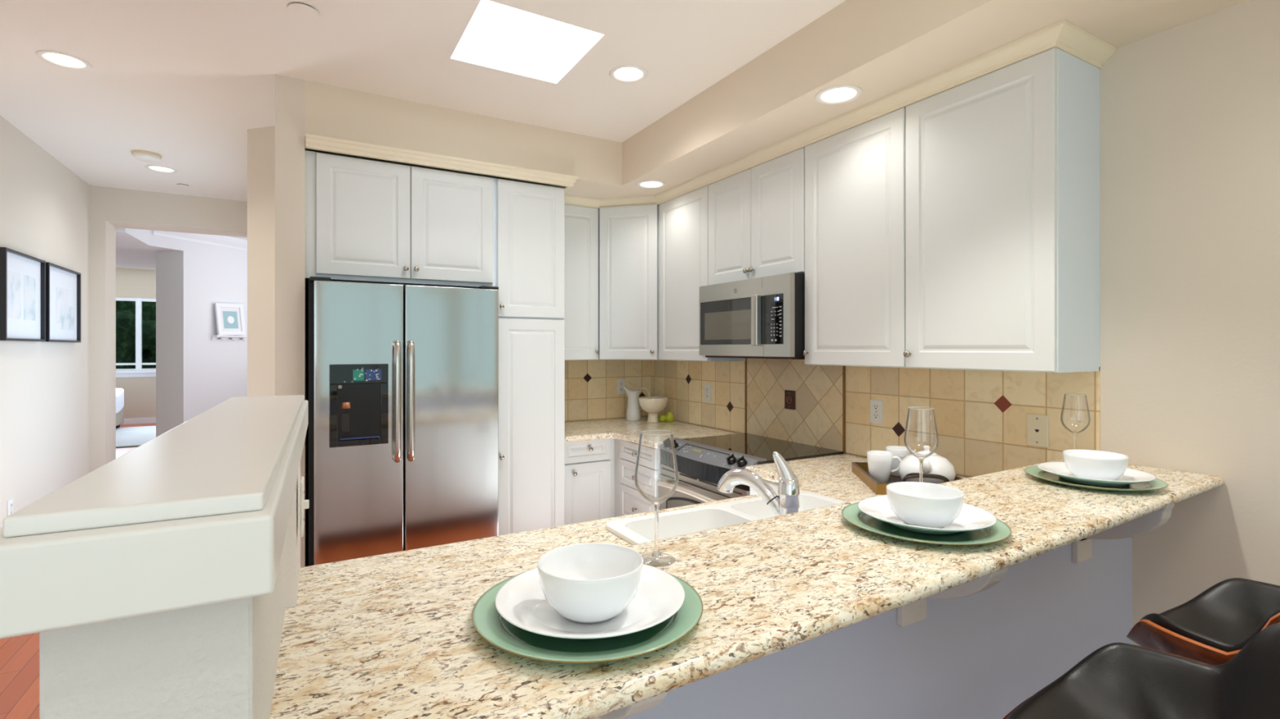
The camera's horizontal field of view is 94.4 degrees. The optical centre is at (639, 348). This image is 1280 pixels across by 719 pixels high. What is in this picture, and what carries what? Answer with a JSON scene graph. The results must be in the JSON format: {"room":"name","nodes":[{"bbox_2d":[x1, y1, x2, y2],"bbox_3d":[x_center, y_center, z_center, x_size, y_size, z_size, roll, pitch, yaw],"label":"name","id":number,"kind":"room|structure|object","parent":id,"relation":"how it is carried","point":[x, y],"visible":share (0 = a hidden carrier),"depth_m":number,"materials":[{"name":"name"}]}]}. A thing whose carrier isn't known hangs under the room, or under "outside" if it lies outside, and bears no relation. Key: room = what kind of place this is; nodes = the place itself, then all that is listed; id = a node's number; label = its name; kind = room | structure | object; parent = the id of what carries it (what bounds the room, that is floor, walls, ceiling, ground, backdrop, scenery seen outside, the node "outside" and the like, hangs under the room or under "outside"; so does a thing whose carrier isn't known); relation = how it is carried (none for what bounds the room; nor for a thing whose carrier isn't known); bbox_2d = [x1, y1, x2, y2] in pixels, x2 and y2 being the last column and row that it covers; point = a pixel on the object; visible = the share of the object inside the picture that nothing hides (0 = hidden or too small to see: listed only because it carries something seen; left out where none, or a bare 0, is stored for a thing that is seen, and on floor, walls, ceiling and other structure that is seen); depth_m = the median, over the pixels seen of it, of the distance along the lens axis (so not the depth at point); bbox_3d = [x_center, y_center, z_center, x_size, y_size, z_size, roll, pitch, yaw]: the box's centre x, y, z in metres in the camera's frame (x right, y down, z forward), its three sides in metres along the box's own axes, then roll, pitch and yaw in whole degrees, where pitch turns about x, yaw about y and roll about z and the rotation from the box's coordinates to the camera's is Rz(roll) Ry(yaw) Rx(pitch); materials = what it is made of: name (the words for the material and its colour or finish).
{"room":"kitchen","nodes":[
{"label":"kitchen","id":0,"kind":"room"},
{"bbox_2d":[0,115,89,528],"bbox_3d":[-3.593,0.069,3.203,0.120,2.763,4.140,0,0,-30],"label":"wall","id":1,"kind":"structure","parent":0,"point":[45,205],"depth_m":3.89,"materials":[{"name":"beige paint"}]},
{"bbox_2d":[7,497,13,516],"bbox_3d":[-3.657,0.935,3.443,0.009,0.116,0.072,0,0,-30],"label":"wall outlet","id":2,"kind":"object","parent":1,"relation":"attached to","point":[10,503],"visible":0.71,"depth_m":3.43,"materials":[{"name":"white plastic"}]},
{"bbox_2d":[0,247,45,342],"bbox_3d":[-3.703,-0.304,3.554,0.040,0.520,0.600,0,0,-30],"label":"framed print","id":3,"kind":"object","parent":1,"relation":"attached to","point":[22,276],"visible":1,"depth_m":3.54,"materials":[{"name":"black"}]},
{"bbox_2d":[8,271,21,319],"bbox_3d":[-3.643,-0.309,3.451,0.002,0.270,0.180,0,0,-30],"label":"print","id":4,"kind":"object","parent":3,"relation":"attached to","point":[14,277],"depth_m":3.45},
{"bbox_2d":[23,275,35,320],"bbox_3d":[-3.758,-0.309,3.650,0.002,0.270,0.180,0,0,-30],"label":"print","id":5,"kind":"object","parent":3,"relation":"attached to","point":[29,281],"depth_m":3.65},
{"bbox_2d":[45,262,80,342],"bbox_3d":[-4.048,-0.304,4.152,0.040,0.520,0.660,0,0,-30],"label":"framed print","id":6,"kind":"object","parent":1,"relation":"attached to","point":[63,285],"visible":0.8,"depth_m":4.15,"materials":[{"name":"black"}]},
{"bbox_2d":[56,286,68,323],"bbox_3d":[-4.048,-0.299,4.152,0.002,0.250,0.240,0,0,-30],"label":"print","id":7,"kind":"object","parent":6,"relation":"attached to","point":[62,292],"depth_m":4.15},
{"bbox_2d":[61,305,74,330],"bbox_3d":[-4.106,-0.219,4.252,0.002,0.170,0.270,0,0,-30],"label":"print","id":8,"kind":"object","parent":6,"relation":"attached to","point":[67,311],"depth_m":4.25},
{"bbox_2d":[0,422,155,718],"bbox_3d":[-4.216,1.475,5.302,7.200,0.050,22.600,0,0,-30],"label":"floor","id":9,"kind":"structure","parent":0,"point":[20,655],"depth_m":2.63,"materials":[{"name":"red wood"}]},
{"bbox_2d":[115,426,155,448],"bbox_3d":[-8.836,1.443,9.505,2.600,0.014,2.800,0,0,-30],"label":"area rug","id":10,"kind":"object","parent":9,"relation":"on","point":[128,437],"visible":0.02,"depth_m":9.69,"materials":[{"name":"white carpet"}]},
{"bbox_2d":[115,388,124,427],"bbox_3d":[-9.880,1.064,9.653,1.980,0.743,1.740,0,0,-30],"label":"bed","id":11,"kind":"object","parent":10,"relation":"on","point":[119,392],"visible":0.18,"depth_m":10.60,"materials":[{"name":"beige fabric"}]},
{"bbox_2d":[115,388,124,413],"bbox_3d":[-9.872,0.930,9.658,1.960,0.488,1.740,0,0,-30],"label":"duvet","id":12,"kind":"object","parent":11,"relation":"on","point":[119,392],"depth_m":10.59,"materials":[{"name":"white fabric"}]},
{"bbox_2d":[306,276,498,566],"bbox_3d":[-1.353,0.541,3.369,0.935,1.778,0.831,0,0,-30],"label":"refrigerator","id":13,"kind":"object","parent":9,"relation":"on","point":[402,380],"visible":0.94,"depth_m":3.03,"materials":[{"name":"silver metal"}]},
{"bbox_2d":[495,177,564,535],"bbox_3d":[-0.806,0.235,3.796,0.425,2.430,0.740,0,0,-30],"label":"pantry cabinet","id":14,"kind":"object","parent":9,"relation":"on","point":[530,218],"visible":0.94,"depth_m":3.50,"materials":[{"name":"white wood"}]},
{"bbox_2d":[564,439,614,524],"bbox_3d":[-0.474,1.015,4.048,0.400,0.870,0.624,0,0,-30],"label":"base cabinet","id":15,"kind":"object","parent":9,"relation":"on","point":[589,465],"visible":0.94,"depth_m":3.81,"materials":[{"name":"white wood"}]},
{"bbox_2d":[614,439,662,517],"bbox_3d":[0.220,1.015,3.813,0.664,0.870,0.575,0,0,-30],"label":"base cabinet","id":16,"kind":"object","parent":9,"relation":"on","point":[628,500],"visible":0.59,"depth_m":3.66,"materials":[{"name":"white wood"}]},
{"bbox_2d":[564,416,737,448],"bbox_3d":[-0.068,0.559,3.973,1.027,0.038,1.163,0,0,-30],"label":"countertop","id":17,"kind":"structure","parent":16,"relation":"on","point":[624,429],"depth_m":3.86,"materials":[{"name":"stone"}]},
{"bbox_2d":[622,386,649,421],"bbox_3d":[-0.027,0.411,4.477,0.205,0.258,0.112,0,0,-4],"label":"pitcher","id":18,"kind":"object","parent":17,"relation":"on","point":[633,411],"visible":0.88,"depth_m":4.43,"materials":[{"name":"white ceramic"}]},
{"bbox_2d":[638,396,667,422],"bbox_3d":[0.096,0.450,4.357,0.216,0.180,0.216,0,0,-30],"label":"pedestal bowl","id":19,"kind":"object","parent":17,"relation":"on","point":[652,406],"visible":1,"depth_m":4.29,"materials":[{"name":"beige ceramic"}]},
{"bbox_2d":[658,413,666,422],"bbox_3d":[0.174,0.512,4.374,0.062,0.063,0.091,0,0,20],"label":"pear","id":20,"kind":"object","parent":17,"relation":"on","point":[662,418],"visible":0.94,"depth_m":4.34,"materials":[{"name":"green food"}]},
{"bbox_2d":[666,409,674,422],"bbox_3d":[0.219,0.494,4.324,0.062,0.093,0.062,0,0,-21],"label":"pear","id":21,"kind":"object","parent":17,"relation":"on","point":[669,418],"visible":1,"depth_m":4.30,"materials":[{"name":"green food"}]},
{"bbox_2d":[656,433,843,510],"bbox_3d":[0.546,0.952,3.208,0.719,0.895,0.772,0,0,-30],"label":"range","id":22,"kind":"object","parent":9,"relation":"on","point":[702,462],"visible":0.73,"depth_m":3.11,"materials":[{"name":"silver metal"}]},
{"bbox_2d":[684,433,843,465],"bbox_3d":[0.608,0.538,3.243,0.576,0.014,0.772,0,0,-30],"label":"cooktop","id":23,"kind":"object","parent":22,"relation":"in","point":[757,450],"depth_m":3.14,"materials":[{"name":"glass"}]},
{"bbox_2d":[750,479,777,495],"bbox_3d":[0.880,0.965,2.700,0.635,0.770,0.440,0,0,-30],"label":"base cabinet","id":24,"kind":"object","parent":9,"relation":"on","point":[773,485],"visible":0.02,"depth_m":2.61,"materials":[{"name":"white wood"}]},
{"bbox_2d":[1002,622,1279,718],"bbox_3d":[0.859,0.943,0.903,0.566,1.018,0.533,0,0,-36],"label":"bar stool","id":25,"kind":"object","parent":9,"relation":"on","point":[1117,680],"visible":1,"depth_m":1.08,"materials":[{"name":"black leather"}]},
{"bbox_2d":[1126,577,1279,666],"bbox_3d":[1.389,0.943,1.244,0.566,1.018,0.533,0,0,-28],"label":"bar stool","id":26,"kind":"object","parent":9,"relation":"on","point":[1211,628],"visible":0.48,"depth_m":1.42,"materials":[{"name":"black leather"}]},
{"bbox_3d":[0.094,0.965,1.647,1.790,0.770,0.650,0,0,-30],"label":"base cabinet","id":27,"kind":"object","parent":9,"relation":"on","visible":0},
{"bbox_2d":[296,453,968,606],"bbox_3d":[0.261,0.559,1.977,2.453,0.038,1.073,0,0,-30],"label":"countertop","id":28,"kind":"structure","parent":27,"relation":"on","point":[829,476],"depth_m":1.57,"materials":[{"name":"stone"}]},
{"bbox_2d":[606,490,846,545],"bbox_3d":[0.369,0.628,1.786,0.835,0.205,0.495,0,0,-30],"label":"sink","id":29,"kind":"object","parent":28,"relation":"in","point":[637,530],"visible":0.24,"depth_m":1.91,"materials":[{"name":"white ceramic"}]},
{"bbox_2d":[717,451,799,516],"bbox_3d":[0.323,0.402,1.633,0.245,0.248,0.068,0,0,32],"label":"kitchen faucet","id":30,"kind":"object","parent":28,"relation":"on","point":[787,500],"visible":0.88,"depth_m":1.59,"materials":[{"name":"silver metal"}]},
{"bbox_2d":[851,462,962,494],"bbox_3d":[1.072,0.498,2.371,0.345,0.084,0.416,0,0,8],"label":"serving tray","id":31,"kind":"object","parent":28,"relation":"on","point":[860,469],"visible":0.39,"depth_m":2.30,"materials":[{"name":"brown wood"}]},
{"bbox_2d":[866,450,901,483],"bbox_3d":[0.968,0.475,2.368,0.097,0.116,0.119,0,0,-44],"label":"mug","id":32,"kind":"object","parent":31,"relation":"on","point":[879,462],"visible":0.93,"depth_m":2.34,"materials":[{"name":"white ceramic"}]},
{"bbox_2d":[885,445,915,476],"bbox_3d":[1.094,0.475,2.497,0.119,0.116,0.097,0,0,-35],"label":"mug","id":33,"kind":"object","parent":31,"relation":"on","point":[901,452],"visible":0.44,"depth_m":2.46,"materials":[{"name":"white ceramic"}]},
{"bbox_2d":[897,445,955,484],"bbox_3d":[1.103,0.454,2.273,0.200,0.160,0.221,0,0,10],"label":"teapot","id":34,"kind":"object","parent":31,"relation":"on","point":[935,464],"visible":0.66,"depth_m":2.22,"materials":[{"name":"white ceramic"}]},
{"bbox_2d":[115,266,155,418],"bbox_3d":[-10.318,-0.045,11.086,4.215,2.990,0.120,0,0,-30],"label":"wall","id":35,"kind":"structure","parent":0,"point":[140,393],"depth_m":11.40,"materials":[{"name":"beige paint"}]},
{"bbox_2d":[115,297,155,377],"bbox_3d":[-9.737,-0.210,11.364,2.420,1.520,0.140,0,0,-30],"label":"window","id":36,"kind":"structure","parent":35,"relation":"in","point":[135,317],"depth_m":11.40,"materials":[{"name":"white"}]},
{"bbox_2d":[121,417,155,424],"bbox_3d":[-10.283,1.395,11.026,4.215,0.110,0.020,0,0,-30],"label":"baseboard","id":37,"kind":"structure","parent":35,"relation":"attached to","point":[153,420],"depth_m":11.40,"materials":[{"name":"white"}]},
{"bbox_2d":[115,227,183,268],"bbox_3d":[-6.862,-1.137,5.365,4.480,0.265,2.845,0,0,-30],"label":"ceiling","id":38,"kind":"structure","parent":0,"point":[135,248],"depth_m":5.96,"materials":[{"name":"white paint"}]},
{"bbox_2d":[0,395,308,718],"bbox_3d":[-0.636,0.782,0.933,0.174,1.335,1.164,0,0,-28],"label":"wall","id":39,"kind":"structure","parent":0,"point":[160,581],"depth_m":0.45,"materials":[{"name":"white paint"}]},
{"bbox_2d":[300,476,309,537],"bbox_3d":[-0.724,0.340,1.279,0.016,0.116,0.072,0,0,-28],"label":"wall switch","id":40,"kind":"object","parent":39,"relation":"attached to","point":[304,504],"visible":1,"depth_m":1.25,"materials":[{"name":"white plastic"}]},
{"bbox_2d":[89,185,247,472],"bbox_3d":[-3.937,0.069,5.229,1.310,2.763,0.315,0,0,-30],"label":"wall","id":41,"kind":"structure","parent":0,"point":[110,208],"depth_m":4.89,"materials":[{"name":"beige paint"}]},
{"bbox_2d":[155,240,247,437],"bbox_3d":[-4.519,0.000,7.492,0.375,2.900,2.786,0,0,15],"label":"wall","id":42,"kind":"structure","parent":0,"point":[196,373],"depth_m":6.22,"materials":[{"name":"white paint"}]},
{"bbox_2d":[152,230,247,251],"bbox_3d":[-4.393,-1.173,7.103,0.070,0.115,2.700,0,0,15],"label":"ceiling","id":43,"kind":"structure","parent":42,"relation":"attached to","point":[227,242],"depth_m":6.33,"materials":[{"name":"white paint"}]},
{"bbox_2d":[211,335,247,340],"bbox_3d":[-4.533,-0.116,6.571,0.075,0.052,0.400,0,0,15],"label":"shelf","id":44,"kind":"object","parent":42,"relation":"attached to","point":[213,337],"visible":0.94,"depth_m":6.54,"materials":[{"name":"white wood"}]},
{"bbox_2d":[214,302,245,335],"bbox_3d":[-4.529,-0.321,6.554,0.053,0.360,0.330,0,0,15],"label":"framed print","id":45,"kind":"object","parent":44,"relation":"on","point":[229,317],"visible":1,"depth_m":6.54,"materials":[{"name":"white"}]},
{"bbox_2d":[247,74,305,567],"bbox_3d":[-2.518,0.069,4.129,0.293,2.763,3.010,0,0,-30],"label":"wall","id":46,"kind":"structure","parent":0,"point":[290,92],"depth_m":2.89,"materials":[{"name":"beige paint"}]},
{"bbox_2d":[0,0,845,201],"bbox_3d":[-1.376,-1.328,0.383,7.200,0.030,11.240,0,0,-30],"label":"ceiling","id":47,"kind":"structure","parent":0,"point":[183,82],"depth_m":2.73,"materials":[{"name":"white paint"}]},
{"bbox_2d":[35,49,92,70],"bbox_3d":[-2.622,-1.365,2.699,0.186,0.115,0.186,0,0,-30],"label":"recessed light","id":48,"kind":"object","parent":47,"relation":"in","point":[55,58],"visible":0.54,"depth_m":2.73,"materials":[{"name":"white"}]},
{"bbox_2d":[131,149,161,162],"bbox_3d":[-3.324,-1.292,3.993,0.160,0.042,0.160,0,0,-30],"label":"smoke detector","id":49,"kind":"object","parent":47,"relation":"attached to","point":[142,155],"visible":1,"depth_m":3.96,"materials":[{"name":"beige plastic"}]},
{"bbox_2d":[145,164,177,173],"bbox_3d":[-3.498,-1.365,4.331,0.186,0.115,0.186,0,0,-30],"label":"recessed light","id":50,"kind":"object","parent":47,"relation":"in","point":[153,167],"visible":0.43,"depth_m":4.37,"materials":[{"name":"white"}]},
{"bbox_2d":[176,183,189,187],"bbox_3d":[-3.671,-1.308,4.759,0.080,0.010,0.080,0,0,-30],"label":"sprinkler cover","id":51,"kind":"object","parent":47,"relation":"attached to","point":[177,184],"visible":1,"depth_m":4.75,"materials":[{"name":"white plastic"}]},
{"bbox_2d":[288,2,319,19],"bbox_3d":[-1.304,-1.308,2.296,0.104,0.010,0.104,0,0,-30],"label":"sprinkler cover","id":52,"kind":"object","parent":47,"relation":"attached to","point":[303,11],"visible":1,"depth_m":2.29,"materials":[{"name":"white plastic"}]},
{"bbox_2d":[453,0,598,77],"bbox_3d":[-0.503,-1.617,2.580,0.552,0.547,0.568,0,0,-30],"label":"window","id":53,"kind":"structure","parent":47,"relation":"attached to","point":[496,33],"depth_m":2.82,"materials":[{"name":"white glass"}]},
{"bbox_2d":[608,64,648,83],"bbox_3d":[-0.054,-1.365,2.834,0.186,0.115,0.186,0,0,-30],"label":"recessed light","id":54,"kind":"object","parent":47,"relation":"in","point":[626,73],"visible":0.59,"depth_m":2.88,"materials":[{"name":"white"}]},
{"bbox_2d":[305,289,644,566],"bbox_3d":[-0.987,0.069,4.190,2.420,2.763,0.115,0,0,-30],"label":"wall","id":55,"kind":"structure","parent":0,"point":[305,290],"depth_m":3.54,"materials":[{"name":"beige paint"}]},
{"bbox_2d":[305,150,495,289],"bbox_3d":[-1.405,-0.665,3.450,0.957,0.630,0.740,0,0,-30],"label":"upper cabinet","id":56,"kind":"object","parent":55,"relation":"attached to","point":[366,220],"visible":0.96,"depth_m":3.13,"materials":[{"name":"white wood"}]},
{"bbox_2d":[305,133,578,191],"bbox_3d":[-1.105,-1.008,3.412,1.434,0.056,0.455,0,0,-30],"label":"crown molding","id":57,"kind":"structure","parent":56,"relation":"on","point":[566,182],"depth_m":3.17,"materials":[{"name":"beige wood"}]},
{"bbox_2d":[564,204,599,359],"bbox_3d":[-0.536,-0.453,4.185,0.408,1.065,0.334,0,0,-30],"label":"upper cabinet","id":58,"kind":"object","parent":55,"relation":"attached to","point":[581,223],"visible":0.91,"depth_m":4.10,"materials":[{"name":"white wood"}]},
{"bbox_2d":[564,360,650,422],"bbox_3d":[-0.361,0.302,4.479,1.030,0.475,0.012,0,0,-30],"label":"tile backsplash","id":59,"kind":"structure","parent":55,"relation":"attached to","point":[590,385],"depth_m":4.51,"materials":[{"name":"tile"}]},
{"bbox_2d":[617,378,625,394],"bbox_3d":[-0.147,0.296,4.595,0.072,0.116,0.009,0,0,-30],"label":"wall outlet","id":60,"kind":"object","parent":59,"relation":"attached to","point":[620,383],"visible":1,"depth_m":4.59,"materials":[{"name":"white plastic"}]},
{"bbox_2d":[596,204,658,359],"bbox_3d":[0.041,-0.453,4.350,0.760,1.065,0.620,0,0,-30],"label":"upper cabinet","id":61,"kind":"object","parent":55,"relation":"attached to","point":[628,236],"visible":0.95,"depth_m":4.10,"materials":[{"name":"white wood"}]},
{"bbox_2d":[634,431,678,504],"bbox_3d":[0.030,0.220,1.091,0.081,0.131,0.081,0,0,-30],"label":"bowl","id":62,"kind":"object","parent":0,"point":[662,500],"depth_m":1.08,"materials":[{"name":"clear glass"}]},
{"bbox_2d":[623,537,1132,718],"bbox_3d":[0.573,0.935,1.448,2.460,1.030,0.125,0,0,-30],"label":"wall","id":63,"kind":"structure","parent":0,"point":[982,655],"depth_m":1.50,"materials":[{"name":"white paint"}]},
{"bbox_2d":[594,692,667,718],"bbox_3d":[-0.033,0.535,0.898,0.090,0.230,0.221,0,0,-30],"label":"corbel","id":64,"kind":"object","parent":63,"relation":"attached to","point":[649,704],"visible":0.11,"depth_m":0.82,"materials":[{"name":"white paint"}]},
{"bbox_2d":[269,458,1224,718],"bbox_3d":[0.625,0.405,1.321,2.496,0.030,0.492,0,0,-30],"label":"countertop","id":65,"kind":"structure","parent":63,"relation":"on","point":[765,587],"depth_m":0.88,"materials":[{"name":"stone"}]},
{"bbox_2d":[471,573,702,663],"bbox_3d":[-0.074,0.381,0.870,0.333,0.017,0.333,0,0,-30],"label":"charger plate","id":66,"kind":"object","parent":65,"relation":"on","point":[486,620],"visible":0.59,"depth_m":0.78,"materials":[{"name":"green ceramic"}]},
{"bbox_2d":[495,564,684,639],"bbox_3d":[-0.071,0.371,0.869,0.274,0.028,0.274,0,0,-30],"label":"dinner plate","id":67,"kind":"object","parent":66,"relation":"on","point":[522,602],"visible":0.67,"depth_m":0.84,"materials":[{"name":"white ceramic"}]},
{"bbox_2d":[537,542,643,623],"bbox_3d":[-0.071,0.342,0.855,0.152,0.074,0.152,0,0,-30],"label":"bowl","id":68,"kind":"object","parent":67,"relation":"on","point":[587,583],"visible":1,"depth_m":0.82,"materials":[{"name":"white ceramic"}]},
{"bbox_2d":[634,430,678,566],"bbox_3d":[0.030,0.272,1.091,0.081,0.236,0.081,0,0,-5],"label":"wine glass","id":69,"kind":"object","parent":65,"relation":"on","point":[653,562],"visible":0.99,"depth_m":1.08,"materials":[{"name":"clear glass"}]},
{"bbox_2d":[903,407,938,482],"bbox_3d":[0.728,0.272,1.535,0.081,0.236,0.081,0,0,35],"label":"wine glass","id":70,"kind":"object","parent":65,"relation":"on","point":[921,460],"visible":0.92,"depth_m":1.53,"materials":[{"name":"clear glass"}]},
{"bbox_2d":[841,502,1011,545],"bbox_3d":[0.615,0.381,1.294,0.333,0.017,0.333,0,0,-30],"label":"charger plate","id":71,"kind":"object","parent":65,"relation":"on","point":[1000,531],"visible":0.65,"depth_m":1.23,"materials":[{"name":"green ceramic"}]},
{"bbox_2d":[857,495,996,534],"bbox_3d":[0.625,0.371,1.304,0.274,0.028,0.274,0,0,-30],"label":"dinner plate","id":72,"kind":"object","parent":71,"relation":"on","point":[971,517],"visible":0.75,"depth_m":1.29,"materials":[{"name":"white ceramic"}]},
{"bbox_2d":[886,481,964,528],"bbox_3d":[0.614,0.342,1.281,0.152,0.074,0.152,0,0,-30],"label":"bowl","id":73,"kind":"object","parent":72,"relation":"on","point":[924,504],"visible":0.96,"depth_m":1.24,"materials":[{"name":"white ceramic"}]},
{"bbox_2d":[1060,393,1090,449],"bbox_3d":[1.462,0.272,1.991,0.081,0.236,0.081,0,0,-5],"label":"wine glass","id":74,"kind":"object","parent":65,"relation":"on","point":[1073,433],"visible":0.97,"depth_m":1.99,"materials":[{"name":"clear glass"}]},
{"bbox_2d":[1023,465,1168,491],"bbox_3d":[1.319,0.381,1.729,0.333,0.017,0.333,0,0,-30],"label":"charger plate","id":75,"kind":"object","parent":65,"relation":"on","point":[1157,484],"visible":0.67,"depth_m":1.66,"materials":[{"name":"green ceramic"}]},
{"bbox_2d":[1037,462,1155,486],"bbox_3d":[1.323,0.371,1.727,0.274,0.028,0.274,0,0,-30],"label":"dinner plate","id":76,"kind":"object","parent":75,"relation":"on","point":[1131,476],"visible":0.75,"depth_m":1.70,"materials":[{"name":"white ceramic"}]},
{"bbox_2d":[1062,449,1128,480],"bbox_3d":[1.315,0.342,1.713,0.152,0.074,0.152,0,0,-30],"label":"bowl","id":77,"kind":"object","parent":76,"relation":"on","point":[1086,464],"visible":0.88,"depth_m":1.67,"materials":[{"name":"white ceramic"}]},
{"bbox_2d":[897,567,1008,626],"bbox_3d":[0.698,0.535,1.320,0.090,0.230,0.221,0,0,-30],"label":"corbel","id":78,"kind":"object","parent":63,"relation":"attached to","point":[916,611],"visible":0.33,"depth_m":1.30,"materials":[{"name":"white paint"}]},
{"bbox_2d":[1071,504,1174,563],"bbox_3d":[1.409,0.535,1.730,0.090,0.230,0.221,0,0,-30],"label":"corbel","id":79,"kind":"object","parent":63,"relation":"attached to","point":[1081,549],"visible":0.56,"depth_m":1.70,"materials":[{"name":"white paint"}]},
{"bbox_2d":[903,408,938,458],"bbox_3d":[0.728,0.220,1.535,0.081,0.131,0.081,0,0,-30],"label":"bowl","id":80,"kind":"object","parent":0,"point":[908,449],"depth_m":1.52,"materials":[{"name":"clear glass"}]},
{"bbox_2d":[657,0,1279,646],"bbox_3d":[2.274,0.069,1.082,0.120,2.763,8.800,0,0,-30],"label":"wall","id":81,"kind":"structure","parent":0,"point":[1190,111],"depth_m":1.86,"materials":[{"name":"beige paint"}]},
{"bbox_2d":[636,180,666,188],"bbox_3d":[0.072,-1.089,3.741,0.186,0.115,0.186,0,0,-30],"label":"recessed light","id":82,"kind":"object","parent":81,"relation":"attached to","point":[645,184],"visible":0.48,"depth_m":3.79,"materials":[{"name":"white"}]},
{"bbox_2d":[650,360,744,433],"bbox_3d":[0.377,0.302,4.236,0.011,0.475,1.170,0,0,-30],"label":"tile backsplash","id":83,"kind":"structure","parent":81,"relation":"attached to","point":[682,382],"depth_m":4.12,"materials":[{"name":"tile"}]},
{"bbox_2d":[704,384,711,401],"bbox_3d":[0.464,0.305,4.072,0.009,0.116,0.072,0,0,-30],"label":"wall outlet","id":84,"kind":"object","parent":83,"relation":"attached to","point":[707,387],"visible":1,"depth_m":4.06,"materials":[{"name":"white plastic"}]},
{"bbox_2d":[658,185,745,361],"bbox_3d":[0.389,-0.453,3.888,0.340,1.065,0.565,0,0,-30],"label":"upper cabinet","id":85,"kind":"object","parent":81,"relation":"attached to","point":[683,220],"visible":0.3,"depth_m":3.81,"materials":[{"name":"white wood"}]},
{"bbox_2d":[708,146,804,284],"bbox_3d":[0.726,-0.678,3.304,0.340,0.613,0.784,0,0,-30],"label":"upper cabinet","id":86,"kind":"object","parent":81,"relation":"attached to","point":[757,214],"visible":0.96,"depth_m":3.17,"materials":[{"name":"white wood"}]},
{"bbox_2d":[699,272,804,359],"bbox_3d":[0.691,-0.155,3.262,0.431,0.417,0.745,0,0,-30],"label":"microwave","id":87,"kind":"object","parent":86,"relation":"attached to","point":[763,317],"visible":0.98,"depth_m":3.03,"materials":[{"name":"silver metal"}]},
{"bbox_2d":[770,306,781,341],"bbox_3d":[0.674,-0.122,2.934,0.002,0.170,0.072,0,0,-30],"label":"keypad","id":88,"kind":"object","parent":87,"relation":"attached to","point":[775,311],"depth_m":2.94,"materials":[{"name":"grey plastic"}]},
{"bbox_2d":[305,0,1247,209],"bbox_3d":[1.183,-1.175,0.432,2.420,0.276,8.565,0,0,-30],"label":"soffit","id":89,"kind":"object","parent":81,"relation":"attached to","point":[882,48],"depth_m":2.68,"materials":[{"name":"beige paint"}]},
{"bbox_2d":[814,84,862,104],"bbox_3d":[0.812,-1.089,2.422,0.186,0.115,0.186,0,0,-30],"label":"recessed light","id":90,"kind":"object","parent":89,"relation":"in","point":[840,94],"visible":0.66,"depth_m":2.46,"materials":[{"name":"white"}]},
{"bbox_2d":[744,358,845,453],"bbox_3d":[0.862,0.297,3.391,0.016,0.495,0.787,0,0,-30],"label":"backsplash","id":91,"kind":"structure","parent":81,"relation":"attached to","point":[818,419],"depth_m":3.34,"materials":[{"name":"tile"}]},
{"bbox_2d":[784,390,795,409],"bbox_3d":[0.855,0.294,3.386,0.013,0.108,0.080,0,0,-30],"label":"outlet plate","id":92,"kind":"object","parent":91,"relation":"attached to","point":[789,395],"visible":1,"depth_m":3.38,"materials":[{"name":"brown"}]},
{"bbox_2d":[801,106,907,368],"bbox_3d":[1.060,-0.453,2.724,0.340,1.065,0.554,0,0,-30],"label":"upper cabinet","id":93,"kind":"object","parent":81,"relation":"attached to","point":[855,177],"visible":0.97,"depth_m":2.62,"materials":[{"name":"white wood"}]},
{"bbox_2d":[845,365,1100,477],"bbox_3d":[1.338,0.302,2.570,0.011,0.475,1.118,0,0,-30],"label":"tile backsplash","id":94,"kind":"structure","parent":81,"relation":"attached to","point":[981,415],"depth_m":2.47,"materials":[{"name":"tile"}]},
{"bbox_2d":[870,399,883,424],"bbox_3d":[1.150,0.308,2.883,0.009,0.116,0.072,0,0,-30],"label":"wall outlet","id":95,"kind":"object","parent":94,"relation":"attached to","point":[876,406],"visible":1,"depth_m":2.88,"materials":[{"name":"white plastic"}]},
{"bbox_2d":[872,404,879,410],"bbox_3d":[1.148,0.286,2.882,0.003,0.028,0.034,0,0,-30],"label":"receptacle","id":96,"kind":"object","parent":95,"relation":"attached to","point":[875,406],"depth_m":2.88,"materials":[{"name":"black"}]},
{"bbox_2d":[872,413,879,419],"bbox_3d":[1.148,0.330,2.882,0.003,0.028,0.034,0,0,-30],"label":"receptacle","id":97,"kind":"object","parent":95,"relation":"attached to","point":[875,415],"depth_m":2.88,"materials":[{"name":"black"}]},
{"bbox_2d":[1026,413,1048,448],"bbox_3d":[1.512,0.312,2.254,0.010,0.122,0.076,0,0,-30],"label":"phone jack plate","id":98,"kind":"object","parent":94,"relation":"attached to","point":[1037,425],"visible":1,"depth_m":2.25,"materials":[{"name":"beige plastic"}]},
{"bbox_2d":[902,47,1100,373],"bbox_3d":[1.337,-0.453,2.244,0.340,1.065,0.554,0,0,-30],"label":"upper cabinet","id":99,"kind":"object","parent":81,"relation":"attached to","point":[1002,166],"visible":1,"depth_m":2.07,"materials":[{"name":"white wood"}]},
{"bbox_2d":[564,19,1116,208],"bbox_3d":[0.609,-1.011,3.100,0.601,0.050,2.956,0,0,-43],"label":"crown molding","id":100,"kind":"structure","parent":99,"relation":"on","point":[1063,35],"depth_m":2.36,"materials":[{"name":"beige wood"}]},
{"bbox_2d":[1060,395,1090,433],"bbox_3d":[1.462,0.220,1.991,0.081,0.131,0.081,0,0,-30],"label":"bowl","id":101,"kind":"object","parent":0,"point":[1087,408],"depth_m":1.98,"materials":[{"name":"clear glass"}]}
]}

